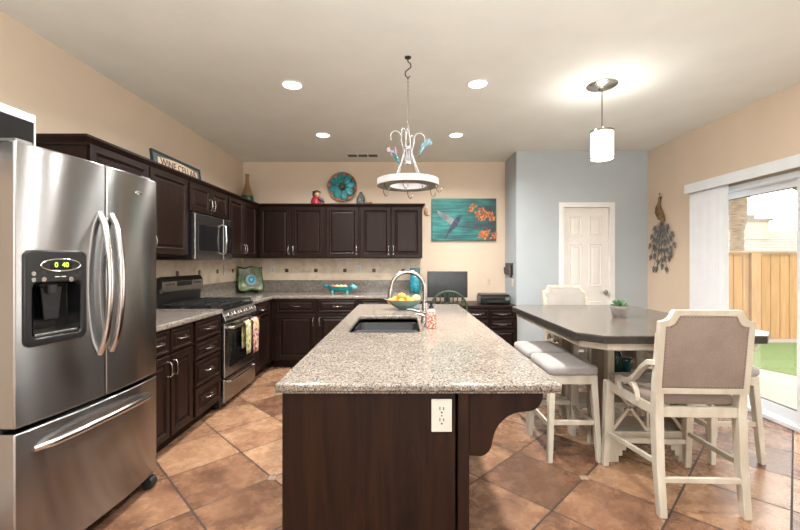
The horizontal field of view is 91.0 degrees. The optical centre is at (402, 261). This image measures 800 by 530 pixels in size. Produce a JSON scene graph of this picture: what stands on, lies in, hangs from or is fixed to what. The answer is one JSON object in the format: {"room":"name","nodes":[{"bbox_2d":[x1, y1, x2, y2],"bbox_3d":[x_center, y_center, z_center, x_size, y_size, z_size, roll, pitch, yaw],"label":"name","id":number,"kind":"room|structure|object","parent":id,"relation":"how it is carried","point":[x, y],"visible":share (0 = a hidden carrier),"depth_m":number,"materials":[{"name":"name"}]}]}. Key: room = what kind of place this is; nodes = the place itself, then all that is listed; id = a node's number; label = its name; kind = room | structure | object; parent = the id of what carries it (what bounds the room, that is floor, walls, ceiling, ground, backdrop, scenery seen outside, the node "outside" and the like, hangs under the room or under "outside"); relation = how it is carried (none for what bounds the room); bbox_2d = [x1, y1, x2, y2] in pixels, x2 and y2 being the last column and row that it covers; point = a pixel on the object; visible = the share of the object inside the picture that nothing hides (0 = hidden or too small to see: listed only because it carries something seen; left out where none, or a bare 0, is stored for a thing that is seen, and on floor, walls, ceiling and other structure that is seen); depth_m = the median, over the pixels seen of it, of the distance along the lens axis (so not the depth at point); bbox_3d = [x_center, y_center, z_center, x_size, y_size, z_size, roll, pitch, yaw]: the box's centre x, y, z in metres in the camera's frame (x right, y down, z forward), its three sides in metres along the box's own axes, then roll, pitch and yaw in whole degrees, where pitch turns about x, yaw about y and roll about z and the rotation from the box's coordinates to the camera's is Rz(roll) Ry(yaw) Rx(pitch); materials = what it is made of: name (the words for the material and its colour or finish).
{"room":"kitchen","nodes":[
{"label":"kitchen","id":0,"kind":"room"},
{"bbox_2d":[0,10,242,284],"bbox_3d":[-2.320,-0.037,0.965,0.140,2.740,9.410,0,0,0],"label":"wall","id":1,"kind":"structure","parent":0,"point":[39,78],"depth_m":2.79,"materials":[{"name":"beige paint"}]},
{"bbox_2d":[36,144,187,255],"bbox_3d":[-2.060,-0.395,2.950,0.377,0.685,1.120,0,0,0],"label":"upper cabinet","id":2,"kind":"object","parent":1,"relation":"attached to","point":[171,190],"visible":0.27,"depth_m":3.12,"materials":[{"name":"brown wood"}]},
{"bbox_2d":[149,148,200,179],"bbox_3d":[-2.008,-0.826,3.515,0.044,0.171,0.750,0,0,0],"label":"sign","id":3,"kind":"object","parent":2,"relation":"on","point":[155,155],"visible":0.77,"depth_m":3.44,"materials":[{"name":"beige wood"}]},
{"bbox_2d":[36,133,424,209],"bbox_3d":[-1.491,-0.741,4.339,1.801,0.058,4.064,0,0,38],"label":"trim","id":4,"kind":"structure","parent":2,"relation":"attached to","point":[41,138],"depth_m":3.11,"materials":[{"name":"brown wood"}]},
{"bbox_2d":[188,181,227,219],"bbox_3d":[-2.060,-0.595,3.910,0.377,0.285,0.796,0,0,0],"label":"upper cabinet","id":5,"kind":"object","parent":1,"relation":"attached to","point":[203,200],"visible":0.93,"depth_m":3.84,"materials":[{"name":"brown wood"}]},
{"bbox_2d":[156,212,231,259],"bbox_3d":[-2.027,-0.234,3.910,0.436,0.430,0.760,0,0,0],"label":"microwave","id":6,"kind":"object","parent":5,"relation":"attached to","point":[209,237],"visible":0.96,"depth_m":3.74,"materials":[{"name":"silver metal"}]},
{"bbox_2d":[228,196,256,257],"bbox_3d":[-2.060,-0.395,4.919,0.377,0.685,1.218,0,0,0],"label":"upper cabinet","id":7,"kind":"object","parent":1,"relation":"attached to","point":[243,215],"visible":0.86,"depth_m":4.68,"materials":[{"name":"brown wood"}]},
{"bbox_2d":[241,174,253,200],"bbox_3d":[-2.125,-0.968,5.360,0.180,0.460,0.180,0,0,0],"label":"bottle vase","id":8,"kind":"object","parent":7,"relation":"on","point":[247,193],"visible":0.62,"depth_m":5.32,"materials":[{"name":"beige ceramic"}]},
{"bbox_2d":[156,258,421,284],"bbox_3d":[-0.990,0.101,3.975,2.519,0.306,3.110,0,0,0],"label":"backsplash","id":9,"kind":"structure","parent":1,"relation":"attached to","point":[211,271],"depth_m":5.52,"materials":[{"name":"tile"}]},
{"bbox_2d":[243,162,504,300],"bbox_3d":[-0.406,-0.037,5.600,3.687,2.740,0.140,0,0,0],"label":"wall","id":10,"kind":"structure","parent":0,"point":[270,182],"depth_m":5.53,"materials":[{"name":"beige paint"}]},
{"bbox_2d":[270,266,274,273],"bbox_3d":[-1.830,0.108,5.512,0.070,0.115,0.009,0,0,0],"label":"wall outlet","id":11,"kind":"object","parent":10,"relation":"attached to","point":[272,268],"visible":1,"depth_m":5.51,"materials":[{"name":"plastic"}]},
{"bbox_2d":[257,207,324,257],"bbox_3d":[-1.478,-0.395,5.335,0.900,0.685,0.387,0,0,0],"label":"upper cabinet","id":12,"kind":"object","parent":10,"relation":"attached to","point":[282,232],"visible":0.98,"depth_m":5.18,"materials":[{"name":"brown wood"}]},
{"bbox_2d":[311,190,324,202],"bbox_3d":[-1.154,-0.856,5.360,0.206,0.236,0.144,0,0,0],"label":"figurine","id":13,"kind":"object","parent":12,"relation":"on","point":[316,198],"visible":0.8,"depth_m":5.31,"materials":[{"name":"ceramic"}]},
{"bbox_2d":[328,172,356,200],"bbox_3d":[-0.848,-1.052,5.486,0.410,0.410,0.064,0,0,0],"label":"plate","id":14,"kind":"object","parent":10,"relation":"attached to","point":[342,186],"visible":1,"depth_m":5.48,"materials":[{"name":"ceramic"}]},
{"bbox_2d":[325,207,359,257],"bbox_3d":[-0.799,-0.395,5.335,0.455,0.685,0.387,0,0,0],"label":"upper cabinet","id":15,"kind":"object","parent":10,"relation":"attached to","point":[342,224],"visible":0.96,"depth_m":5.18,"materials":[{"name":"brown wood"}]},
{"bbox_2d":[356,192,364,202],"bbox_3d":[-0.575,-0.848,5.360,0.120,0.220,0.120,0,0,0],"label":"pot","id":16,"kind":"object","parent":15,"relation":"on","point":[360,198],"visible":0.74,"depth_m":5.32,"materials":[{"name":"ceramic"}]},
{"bbox_2d":[356,266,360,273],"bbox_3d":[-0.620,0.108,5.512,0.070,0.115,0.009,0,0,0],"label":"wall outlet","id":17,"kind":"object","parent":10,"relation":"attached to","point":[358,268],"visible":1,"depth_m":5.51,"materials":[{"name":"plastic"}]},
{"bbox_2d":[360,207,421,257],"bbox_3d":[-0.158,-0.395,5.335,0.826,0.685,0.387,0,0,0],"label":"upper cabinet","id":18,"kind":"object","parent":10,"relation":"attached to","point":[385,232],"visible":1,"depth_m":5.18,"materials":[{"name":"brown wood"}]},
{"bbox_2d":[424,206,428,215],"bbox_3d":[0.317,-0.701,5.299,0.078,0.159,0.070,0,0,0],"label":"ornament","id":19,"kind":"object","parent":10,"relation":"hanging from","point":[425,207],"visible":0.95,"depth_m":5.28,"materials":[{"name":"metal"}]},
{"bbox_2d":[432,198,496,240],"bbox_3d":[0.861,-0.594,5.508,0.920,0.589,0.039,0,0,0],"label":"canvas","id":20,"kind":"object","parent":10,"relation":"attached to","point":[453,219],"visible":1,"depth_m":5.50,"materials":[{"name":"teal fabric"}]},
{"bbox_2d":[487,278,490,285],"bbox_3d":[1.210,0.283,5.525,0.050,0.115,0.009,0,0,0],"label":"wall outlet","id":21,"kind":"object","parent":10,"relation":"attached to","point":[488,279],"visible":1,"depth_m":5.52,"materials":[{"name":"white plastic"}]},
{"bbox_2d":[0,0,799,161],"bbox_3d":[0.425,-1.467,0.965,5.630,0.120,9.410,0,0,0],"label":"ceiling","id":22,"kind":"structure","parent":0,"point":[217,68],"depth_m":2.83,"materials":[{"name":"paint"}]},
{"bbox_2d":[280,80,303,90],"bbox_3d":[-0.880,-1.402,3.120,0.184,0.010,0.184,0,0,0],"label":"recessed light","id":23,"kind":"object","parent":22,"relation":"in","point":[294,85],"visible":1,"depth_m":3.11,"materials":[{"name":"white paint"}]},
{"bbox_2d":[314,132,330,137],"bbox_3d":[-0.886,-1.402,4.350,0.184,0.010,0.184,0,0,0],"label":"recessed light","id":24,"kind":"object","parent":22,"relation":"in","point":[319,134],"visible":1,"depth_m":4.35,"materials":[{"name":"white paint"}]},
{"bbox_2d":[346,154,378,156],"bbox_3d":[-0.530,-1.402,5.180,0.420,0.010,0.170,0,0,0],"label":"ceiling vent","id":25,"kind":"object","parent":22,"relation":"in","point":[348,155],"visible":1,"depth_m":5.16,"materials":[{"name":"black metal"}]},
{"bbox_2d":[377,56,441,198],"bbox_3d":[0.040,-0.936,2.700,0.436,0.943,0.424,0,0,0],"label":"pot rack","id":26,"kind":"object","parent":22,"relation":"hanging from","point":[390,182],"visible":1,"depth_m":2.67,"materials":[{"name":"white metal"}]},
{"bbox_2d":[387,146,399,164],"bbox_3d":[-0.062,-0.711,2.666,0.089,0.140,0.085,0,0,17],"label":"ornament","id":27,"kind":"object","parent":26,"relation":"hanging from","point":[392,152],"visible":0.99,"depth_m":2.67,"materials":[{"name":"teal glass"}]},
{"bbox_2d":[417,138,431,158],"bbox_3d":[0.152,-0.771,2.694,0.089,0.140,0.085,0,0,17],"label":"ornament","id":28,"kind":"object","parent":26,"relation":"hanging from","point":[427,141],"visible":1,"depth_m":2.67,"materials":[{"name":"glass"}]},
{"bbox_2d":[448,132,463,137],"bbox_3d":[0.587,-1.402,4.350,0.184,0.010,0.184,0,0,0],"label":"recessed light","id":29,"kind":"object","parent":22,"relation":"in","point":[455,134],"visible":1,"depth_m":4.35,"materials":[{"name":"white paint"}]},
{"bbox_2d":[466,78,489,89],"bbox_3d":[0.590,-1.402,3.100,0.184,0.010,0.184,0,0,0],"label":"recessed light","id":30,"kind":"object","parent":22,"relation":"in","point":[479,83],"visible":1,"depth_m":3.09,"materials":[{"name":"white paint"}]},
{"bbox_2d":[586,78,618,161],"bbox_3d":[1.580,-1.112,3.120,0.230,0.590,0.230,0,0,0],"label":"pendant light","id":31,"kind":"object","parent":22,"relation":"hanging from","point":[601,139],"visible":1,"depth_m":3.06,"materials":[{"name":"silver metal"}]},
{"bbox_2d":[85,361,799,529],"bbox_3d":[0.425,1.383,0.965,5.630,0.100,9.410,0,0,0],"label":"floor","id":32,"kind":"structure","parent":0,"point":[224,472],"depth_m":2.34,"materials":[{"name":"tile"}]},
{"bbox_2d":[0,138,156,529],"bbox_3d":[-1.782,0.418,1.967,0.759,1.829,0.816,0,0,4],"label":"refrigerator","id":33,"kind":"object","parent":32,"relation":"on","point":[78,235],"visible":1,"depth_m":1.77,"materials":[{"name":"metal"}]},
{"bbox_2d":[0,103,35,145],"bbox_3d":[-1.892,-0.556,1.585,0.364,0.247,0.500,0,0,3],"label":"picture frame","id":34,"kind":"object","parent":33,"relation":"on","point":[14,123],"visible":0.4,"depth_m":1.74,"materials":[{"name":"white wood"}]},
{"bbox_2d":[149,323,192,452],"bbox_3d":[-1.915,0.897,2.740,0.667,0.872,0.600,0,0,0],"label":"base cabinet","id":35,"kind":"object","parent":32,"relation":"on","point":[174,350],"visible":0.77,"depth_m":2.77,"materials":[{"name":"brown wood"}]},
{"bbox_2d":[156,309,222,331],"bbox_3d":[-1.929,0.358,2.962,0.641,0.206,1.105,0,0,0],"label":"countertop","id":36,"kind":"structure","parent":35,"relation":"on","point":[165,318],"depth_m":3.08,"materials":[{"name":"stone"}]},
{"bbox_2d":[181,315,220,433],"bbox_3d":[-1.915,0.897,3.275,0.667,0.872,0.466,0,0,0],"label":"base cabinet","id":37,"kind":"object","parent":32,"relation":"on","point":[206,344],"visible":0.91,"depth_m":3.24,"materials":[{"name":"brown wood"}]},
{"bbox_2d":[156,275,259,408],"bbox_3d":[-1.891,0.736,3.910,0.708,1.195,0.756,0,0,0],"label":"gas range","id":38,"kind":"object","parent":32,"relation":"on","point":[174,292],"visible":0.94,"depth_m":3.77,"materials":[{"name":"silver metal"}]},
{"bbox_2d":[160,297,252,309],"bbox_3d":[-1.920,0.411,3.910,0.570,0.052,0.752,0,0,0],"label":"cooktop","id":39,"kind":"object","parent":38,"relation":"in","point":[225,303],"depth_m":3.77,"materials":[{"name":"metal"}]},
{"bbox_2d":[242,319,250,354],"bbox_3d":[-1.547,0.741,3.898,0.049,0.325,0.135,0,0,0],"label":"dish towel","id":40,"kind":"object","parent":38,"relation":"hanging from","point":[246,329],"visible":0.95,"depth_m":3.89,"materials":[{"name":"fabric"}]},
{"bbox_2d":[251,317,258,352],"bbox_3d":[-1.547,0.755,4.090,0.049,0.355,0.160,0,0,0],"label":"dish towel","id":41,"kind":"object","parent":38,"relation":"hanging from","point":[255,323],"visible":0.88,"depth_m":4.09,"materials":[{"name":"fabric"}]},
{"bbox_2d":[253,299,271,376],"bbox_3d":[-1.915,0.897,4.612,0.667,0.872,0.600,0,0,0],"label":"base cabinet","id":42,"kind":"object","parent":32,"relation":"on","point":[263,356],"visible":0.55,"depth_m":4.60,"materials":[{"name":"brown wood"}]},
{"bbox_2d":[272,299,358,366],"bbox_3d":[-1.094,0.897,5.192,1.090,0.872,0.672,0,0,0],"label":"base cabinet","id":43,"kind":"object","parent":32,"relation":"on","point":[298,325],"visible":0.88,"depth_m":4.89,"materials":[{"name":"brown wood"}]},
{"bbox_2d":[201,280,422,303],"bbox_3d":[-0.987,0.358,4.917,2.524,0.206,1.224,0,0,0],"label":"countertop","id":44,"kind":"structure","parent":43,"relation":"on","point":[273,289],"depth_m":5.40,"materials":[{"name":"stone"}]},
{"bbox_2d":[237,266,263,293],"bbox_3d":[-2.065,0.236,5.326,0.346,0.365,0.135,0,0,-38],"label":"decorative plate","id":45,"kind":"object","parent":44,"relation":"on","point":[250,279],"visible":1,"depth_m":5.33,"materials":[{"name":"ceramic"}]},
{"bbox_2d":[323,283,357,293],"bbox_3d":[-0.826,0.348,5.160,0.460,0.142,0.196,0,0,0],"label":"bowl","id":46,"kind":"object","parent":44,"relation":"on","point":[333,289],"visible":0.97,"depth_m":5.10,"materials":[{"name":"teal ceramic"}]},
{"bbox_2d":[409,268,420,292],"bbox_3d":[0.165,0.251,5.330,0.160,0.336,0.160,0,0,0],"label":"jar","id":47,"kind":"object","parent":44,"relation":"on","point":[414,283],"visible":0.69,"depth_m":5.27,"materials":[{"name":"teal glass"}]},
{"bbox_2d":[359,299,421,303],"bbox_3d":[-0.147,0.897,5.192,0.800,0.872,0.672,0,0,0],"label":"base cabinet","id":48,"kind":"object","parent":32,"relation":"on","point":[361,301],"visible":0.02,"depth_m":4.90,"materials":[{"name":"brown wood"}]},
{"bbox_2d":[282,319,542,529],"bbox_3d":[0.013,0.893,2.643,0.958,0.880,2.531,0,0,0],"label":"kitchen island","id":49,"kind":"object","parent":32,"relation":"on","point":[351,461],"visible":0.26,"depth_m":1.39,"materials":[{"name":"brown wood"}]},
{"bbox_2d":[274,304,561,393],"bbox_3d":[0.053,0.436,2.638,0.993,0.034,2.575,0,0,0],"label":"island countertop","id":50,"kind":"structure","parent":49,"relation":"on","point":[461,354],"depth_m":1.66,"materials":[{"name":"stone"}]},
{"bbox_2d":[353,322,418,332],"bbox_3d":[-0.115,0.570,2.710,0.455,0.198,0.755,0,0,0],"label":"sink","id":51,"kind":"object","parent":50,"relation":"in","point":[362,327],"visible":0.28,"depth_m":3.08,"materials":[{"name":"black"}]},
{"bbox_2d":[384,298,421,309],"bbox_3d":[0.004,0.370,3.500,0.353,0.097,0.293,0,0,0],"label":"fruit bowl","id":52,"kind":"object","parent":50,"relation":"on","point":[404,304],"visible":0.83,"depth_m":3.41,"materials":[{"name":"teal ceramic"}]},
{"bbox_2d":[388,297,397,304],"bbox_3d":[-0.092,0.345,3.470,0.077,0.074,0.079,0,0,35],"label":"lemon","id":53,"kind":"object","parent":52,"relation":"in","point":[392,298],"visible":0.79,"depth_m":3.45,"materials":[{"name":"yellow food"}]},
{"bbox_2d":[397,293,406,299],"bbox_3d":[-0.010,0.311,3.500,0.079,0.074,0.077,0,0,-18],"label":"lemon","id":54,"kind":"object","parent":52,"relation":"in","point":[400,295],"visible":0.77,"depth_m":3.48,"materials":[{"name":"yellow food"}]},
{"bbox_2d":[412,295,420,300],"bbox_3d":[0.118,0.325,3.515,0.071,0.068,0.072,0,0,41],"label":"lemon","id":55,"kind":"object","parent":52,"relation":"on","point":[416,297],"visible":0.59,"depth_m":3.49,"materials":[{"name":"yellow food"}]},
{"bbox_2d":[388,270,427,322],"bbox_3d":[0.037,0.237,2.701,0.286,0.364,0.098,0,0,0],"label":"faucet","id":56,"kind":"object","parent":50,"relation":"on","point":[390,291],"visible":0.88,"depth_m":2.71,"materials":[{"name":"silver metal"}]},
{"bbox_2d":[415,313,425,326],"bbox_3d":[0.125,0.375,2.560,0.100,0.088,0.040,0,0,0],"label":"soap pump","id":57,"kind":"object","parent":50,"relation":"on","point":[423,315],"visible":0.48,"depth_m":2.55,"materials":[{"name":"silver metal"}]},
{"bbox_2d":[425,301,435,327],"bbox_3d":[0.173,0.333,2.500,0.074,0.172,0.042,0,0,0],"label":"hand soap bottle","id":58,"kind":"object","parent":50,"relation":"on","point":[431,313],"visible":1,"depth_m":2.48,"materials":[{"name":"plastic"}]},
{"bbox_2d":[431,399,451,431],"bbox_3d":[0.136,0.539,1.379,0.072,0.115,0.009,0,0,0],"label":"wall outlet","id":59,"kind":"object","parent":49,"relation":"attached to","point":[441,409],"visible":1,"depth_m":1.38,"materials":[{"name":"plastic"}]},
{"bbox_2d":[437,406,445,414],"bbox_3d":[0.136,0.519,1.377,0.032,0.029,0.003,0,0,0],"label":"socket","id":60,"kind":"object","parent":59,"relation":"attached to","point":[441,410],"depth_m":1.38,"materials":[{"name":"plastic"}]},
{"bbox_2d":[437,417,445,425],"bbox_3d":[0.136,0.558,1.377,0.032,0.029,0.003,0,0,0],"label":"socket","id":61,"kind":"object","parent":59,"relation":"attached to","point":[441,421],"depth_m":1.38,"materials":[{"name":"plastic"}]},
{"bbox_2d":[432,290,467,311],"bbox_3d":[0.520,0.827,4.649,0.437,1.016,0.447,0,0,0],"label":"chair","id":62,"kind":"object","parent":32,"relation":"on","point":[447,291],"visible":0.23,"depth_m":4.44,"materials":[{"name":"green paint"}]},
{"bbox_2d":[427,301,516,347],"bbox_3d":[0.861,0.939,5.200,1.147,0.788,0.657,0,0,0],"label":"desk","id":63,"kind":"object","parent":32,"relation":"on","point":[500,318],"visible":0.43,"depth_m":4.92,"materials":[{"name":"brown wood"}]},
{"bbox_2d":[427,271,467,303],"bbox_3d":[0.590,0.335,5.230,0.530,0.420,0.180,0,0,0],"label":"monitor","id":64,"kind":"object","parent":63,"relation":"on","point":[437,281],"visible":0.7,"depth_m":5.20,"materials":[{"name":"black plastic"}]},
{"bbox_2d":[477,293,510,303],"bbox_3d":[1.192,0.481,5.175,0.385,0.128,0.350,0,0,0],"label":"printer","id":65,"kind":"object","parent":63,"relation":"on","point":[482,298],"visible":1,"depth_m":5.05,"materials":[{"name":"black plastic"}]},
{"bbox_2d":[514,341,569,433],"bbox_3d":[1.140,1.009,3.260,0.362,0.648,0.434,0,0,0],"label":"counter stool","id":66,"kind":"object","parent":32,"relation":"on","point":[526,348],"visible":0.29,"depth_m":3.10,"materials":[{"name":"beige paint"}]},
{"bbox_2d":[514,341,568,358],"bbox_3d":[1.140,0.721,3.260,0.336,0.072,0.408,0,0,0],"label":"seat cushion","id":67,"kind":"object","parent":66,"relation":"on","point":[527,348],"depth_m":3.17,"materials":[{"name":"grey fabric"}]},
{"bbox_2d":[527,353,601,462],"bbox_3d":[1.140,1.009,2.815,0.362,0.648,0.434,0,0,0],"label":"counter stool","id":68,"kind":"object","parent":32,"relation":"on","point":[571,369],"visible":0.78,"depth_m":2.62,"materials":[{"name":"beige paint"}]},
{"bbox_2d":[531,353,597,375],"bbox_3d":[1.140,0.721,2.815,0.336,0.072,0.408,0,0,0],"label":"seat cushion","id":69,"kind":"object","parent":68,"relation":"on","point":[554,364],"depth_m":2.67,"materials":[{"name":"grey fabric"}]},
{"bbox_2d":[542,285,587,396],"bbox_3d":[1.725,0.790,3.935,0.560,1.085,0.576,0,0,0],"label":"dining chair","id":70,"kind":"object","parent":32,"relation":"on","point":[553,294],"visible":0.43,"depth_m":4.17,"materials":[{"name":"beige paint"}]},
{"bbox_2d":[546,288,584,304],"bbox_3d":[1.725,0.470,4.170,0.418,0.385,0.062,0,0,0],"label":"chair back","id":71,"kind":"object","parent":70,"relation":"on","point":[554,296],"depth_m":4.17,"materials":[{"name":"fabric"}]},
{"bbox_2d":[512,305,768,461],"bbox_3d":[1.610,0.876,3.035,1.160,0.914,1.610,0,0,0],"label":"dining table","id":72,"kind":"object","parent":32,"relation":"on","point":[593,327],"visible":0.59,"depth_m":2.71,"materials":[{"name":"beige paint"}]},
{"bbox_2d":[579,352,634,362],"bbox_3d":[1.640,0.803,3.308,0.490,0.030,0.275,0,0,0],"label":"shelf","id":73,"kind":"object","parent":72,"relation":"attached to","point":[583,355],"depth_m":3.28,"materials":[{"name":"beige paint"}]},
{"bbox_2d":[614,351,622,371],"bbox_3d":[1.525,0.680,2.800,0.074,0.216,0.074,0,0,0],"label":"wine bottle","id":74,"kind":"object","parent":72,"relation":"on","point":[618,365],"visible":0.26,"depth_m":2.77,"materials":[{"name":"green glass"}]},
{"bbox_2d":[609,299,628,317],"bbox_3d":[1.640,0.350,2.980,0.134,0.138,0.134,0,0,0],"label":"potted succulent","id":75,"kind":"object","parent":72,"relation":"on","point":[619,309],"visible":1,"depth_m":2.94,"materials":[{"name":"grey ceramic"}]},
{"bbox_2d":[609,305,628,317],"bbox_3d":[1.640,0.375,2.980,0.134,0.088,0.134,0,0,0],"label":"pot","id":76,"kind":"object","parent":75,"relation":"attached to","point":[618,311],"depth_m":2.94,"materials":[{"name":"grey ceramic"}]},
{"bbox_2d":[623,358,631,371],"bbox_3d":[1.600,0.742,2.820,0.076,0.093,0.076,0,0,0],"label":"tumbler","id":77,"kind":"object","parent":72,"relation":"on","point":[627,362],"visible":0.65,"depth_m":2.79,"materials":[{"name":"teal glass"}]},
{"bbox_2d":[631,369,651,371],"bbox_3d":[1.640,0.803,2.763,0.490,0.030,0.275,0,0,0],"label":"shelf","id":78,"kind":"object","parent":72,"relation":"attached to","point":[632,370],"depth_m":2.85,"materials":[{"name":"beige paint"}]},
{"bbox_2d":[642,351,706,433],"bbox_3d":[2.200,1.009,3.235,0.362,0.648,0.434,0,0,0],"label":"counter stool","id":79,"kind":"object","parent":32,"relation":"on","point":[645,354],"visible":0.02,"depth_m":3.27,"materials":[{"name":"beige paint"}]},
{"bbox_2d":[601,310,755,520],"bbox_3d":[1.578,0.790,2.300,0.560,1.085,0.576,0,0,2],"label":"dining chair","id":80,"kind":"object","parent":32,"relation":"on","point":[700,356],"visible":1,"depth_m":2.06,"materials":[{"name":"beige paint"}]},
{"bbox_2d":[609,372,731,404],"bbox_3d":[1.579,0.737,2.344,0.499,0.064,0.447,0,0,2],"label":"seat cushion","id":81,"kind":"object","parent":80,"relation":"on","point":[639,389],"depth_m":2.20,"materials":[{"name":"beige fabric"}]},
{"bbox_2d":[694,365,765,464],"bbox_3d":[2.200,1.009,2.790,0.362,0.648,0.434,0,0,0],"label":"counter stool","id":82,"kind":"object","parent":32,"relation":"on","point":[712,424],"visible":0.33,"depth_m":2.60,"materials":[{"name":"beige paint"}]},
{"bbox_2d":[751,365,759,376],"bbox_3d":[2.200,0.721,2.790,0.336,0.072,0.408,0,0,0],"label":"seat cushion","id":83,"kind":"object","parent":82,"relation":"on","point":[755,372],"depth_m":2.59,"materials":[{"name":"grey fabric"}]},
{"bbox_2d":[505,155,512,303],"bbox_3d":[1.507,-0.037,5.395,0.140,2.740,0.550,0,0,0],"label":"wall","id":84,"kind":"structure","parent":0,"point":[509,163],"depth_m":5.30,"materials":[{"name":"grey paint"}]},
{"bbox_2d":[504,263,512,277],"bbox_3d":[1.420,0.108,5.310,0.034,0.190,0.380,0,0,0],"label":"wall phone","id":85,"kind":"object","parent":84,"relation":"attached to","point":[508,269],"visible":1,"depth_m":5.23,"materials":[{"name":"black plastic"}]},
{"bbox_2d":[513,151,647,359],"bbox_3d":[2.268,-0.037,5.075,1.663,2.740,0.190,0,0,0],"label":"wall","id":86,"kind":"structure","parent":0,"point":[542,180],"depth_m":4.98,"materials":[{"name":"grey paint"}]},
{"bbox_2d":[564,208,607,351],"bbox_3d":[2.325,0.317,4.996,0.577,2.015,0.108,0,0,0],"label":"door","id":87,"kind":"structure","parent":86,"relation":"in","point":[585,229],"depth_m":5.01,"materials":[{"name":"paint"}]},
{"bbox_2d":[559,202,614,304],"bbox_3d":[2.325,0.289,5.017,0.706,2.088,0.106,0,0,0],"label":"trim","id":88,"kind":"structure","parent":86,"relation":"attached to","point":[610,205],"depth_m":4.96,"materials":[{"name":"white paint"}]},
{"bbox_2d":[648,82,799,312],"bbox_3d":[3.170,-0.037,0.690,0.140,2.740,8.860,0,0,0],"label":"wall","id":89,"kind":"structure","parent":0,"point":[766,130],"depth_m":4.15,"materials":[{"name":"beige paint"}]},
{"bbox_2d":[648,193,675,273],"bbox_3d":[3.068,-0.345,4.678,0.092,0.962,0.484,0,0,0],"label":"wall art","id":90,"kind":"object","parent":89,"relation":"attached to","point":[659,213],"visible":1,"depth_m":4.67,"materials":[{"name":"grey metal"}]},
{"bbox_2d":[684,154,799,309],"bbox_3d":[3.038,0.245,2.980,0.125,2.115,2.360,0,0,0],"label":"vertical blind","id":91,"kind":"object","parent":89,"relation":"attached to","point":[709,198],"visible":0.77,"depth_m":3.85,"materials":[{"name":"white plastic"}]},
{"bbox_2d":[729,170,799,432],"bbox_3d":[3.174,0.308,2.940,0.172,2.050,2.080,0,0,0],"label":"door","id":92,"kind":"structure","parent":89,"relation":"in","point":[786,416],"depth_m":3.25,"materials":[{"name":"white plastic"}]},
{"label":"outside","id":93,"kind":"structure","parent":0,"visible":0},
{"bbox_3d":[21.620,1.583,23.550,36.760,0.200,32.900,0,0,0],"label":"ground","id":94,"kind":"structure","parent":93,"visible":0},
{"bbox_2d":[729,215,796,253],"bbox_3d":[21.200,-0.442,21.800,16.000,3.850,9.600,0,0,0],"label":"house","id":95,"kind":"structure","parent":94,"relation":"on","point":[758,237],"depth_m":19.20,"materials":[{"name":"paint"}]},
{"bbox_2d":[729,188,796,253],"bbox_3d":[10.280,-1.014,12.100,3.800,4.995,3.749,0,0,0],"label":"palm tree","id":96,"kind":"object","parent":94,"relation":"on","point":[738,208],"visible":0.26,"depth_m":11.94,"materials":[{"name":"plant"}]},
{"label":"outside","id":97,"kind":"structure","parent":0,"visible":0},
{"bbox_2d":[752,343,796,375],"bbox_3d":[9.235,1.480,1.375,9.530,0.205,10.750,0,0,0],"label":"lawn","id":98,"kind":"structure","parent":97,"point":[776,357],"depth_m":5.67,"materials":[{"name":"green plant"}]},
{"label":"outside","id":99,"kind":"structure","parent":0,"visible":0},
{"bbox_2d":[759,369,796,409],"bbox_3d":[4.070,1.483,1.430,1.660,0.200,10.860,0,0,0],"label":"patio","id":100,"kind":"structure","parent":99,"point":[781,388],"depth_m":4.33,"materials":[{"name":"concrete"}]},
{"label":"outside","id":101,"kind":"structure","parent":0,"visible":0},
{"bbox_2d":[768,339,796,342],"bbox_3d":[9.225,1.473,6.825,9.550,0.220,0.550,0,0,0],"label":"path","id":102,"kind":"structure","parent":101,"point":[770,340],"depth_m":6.74,"materials":[{"name":"concrete"}]},
{"bbox_2d":[729,251,796,338],"bbox_3d":[8.190,0.586,6.987,9.620,1.555,0.125,0,0,0],"label":"fence","id":103,"kind":"object","parent":102,"relation":"on","point":[762,286],"visible":0.23,"depth_m":6.98,"materials":[{"name":"brown wood"}]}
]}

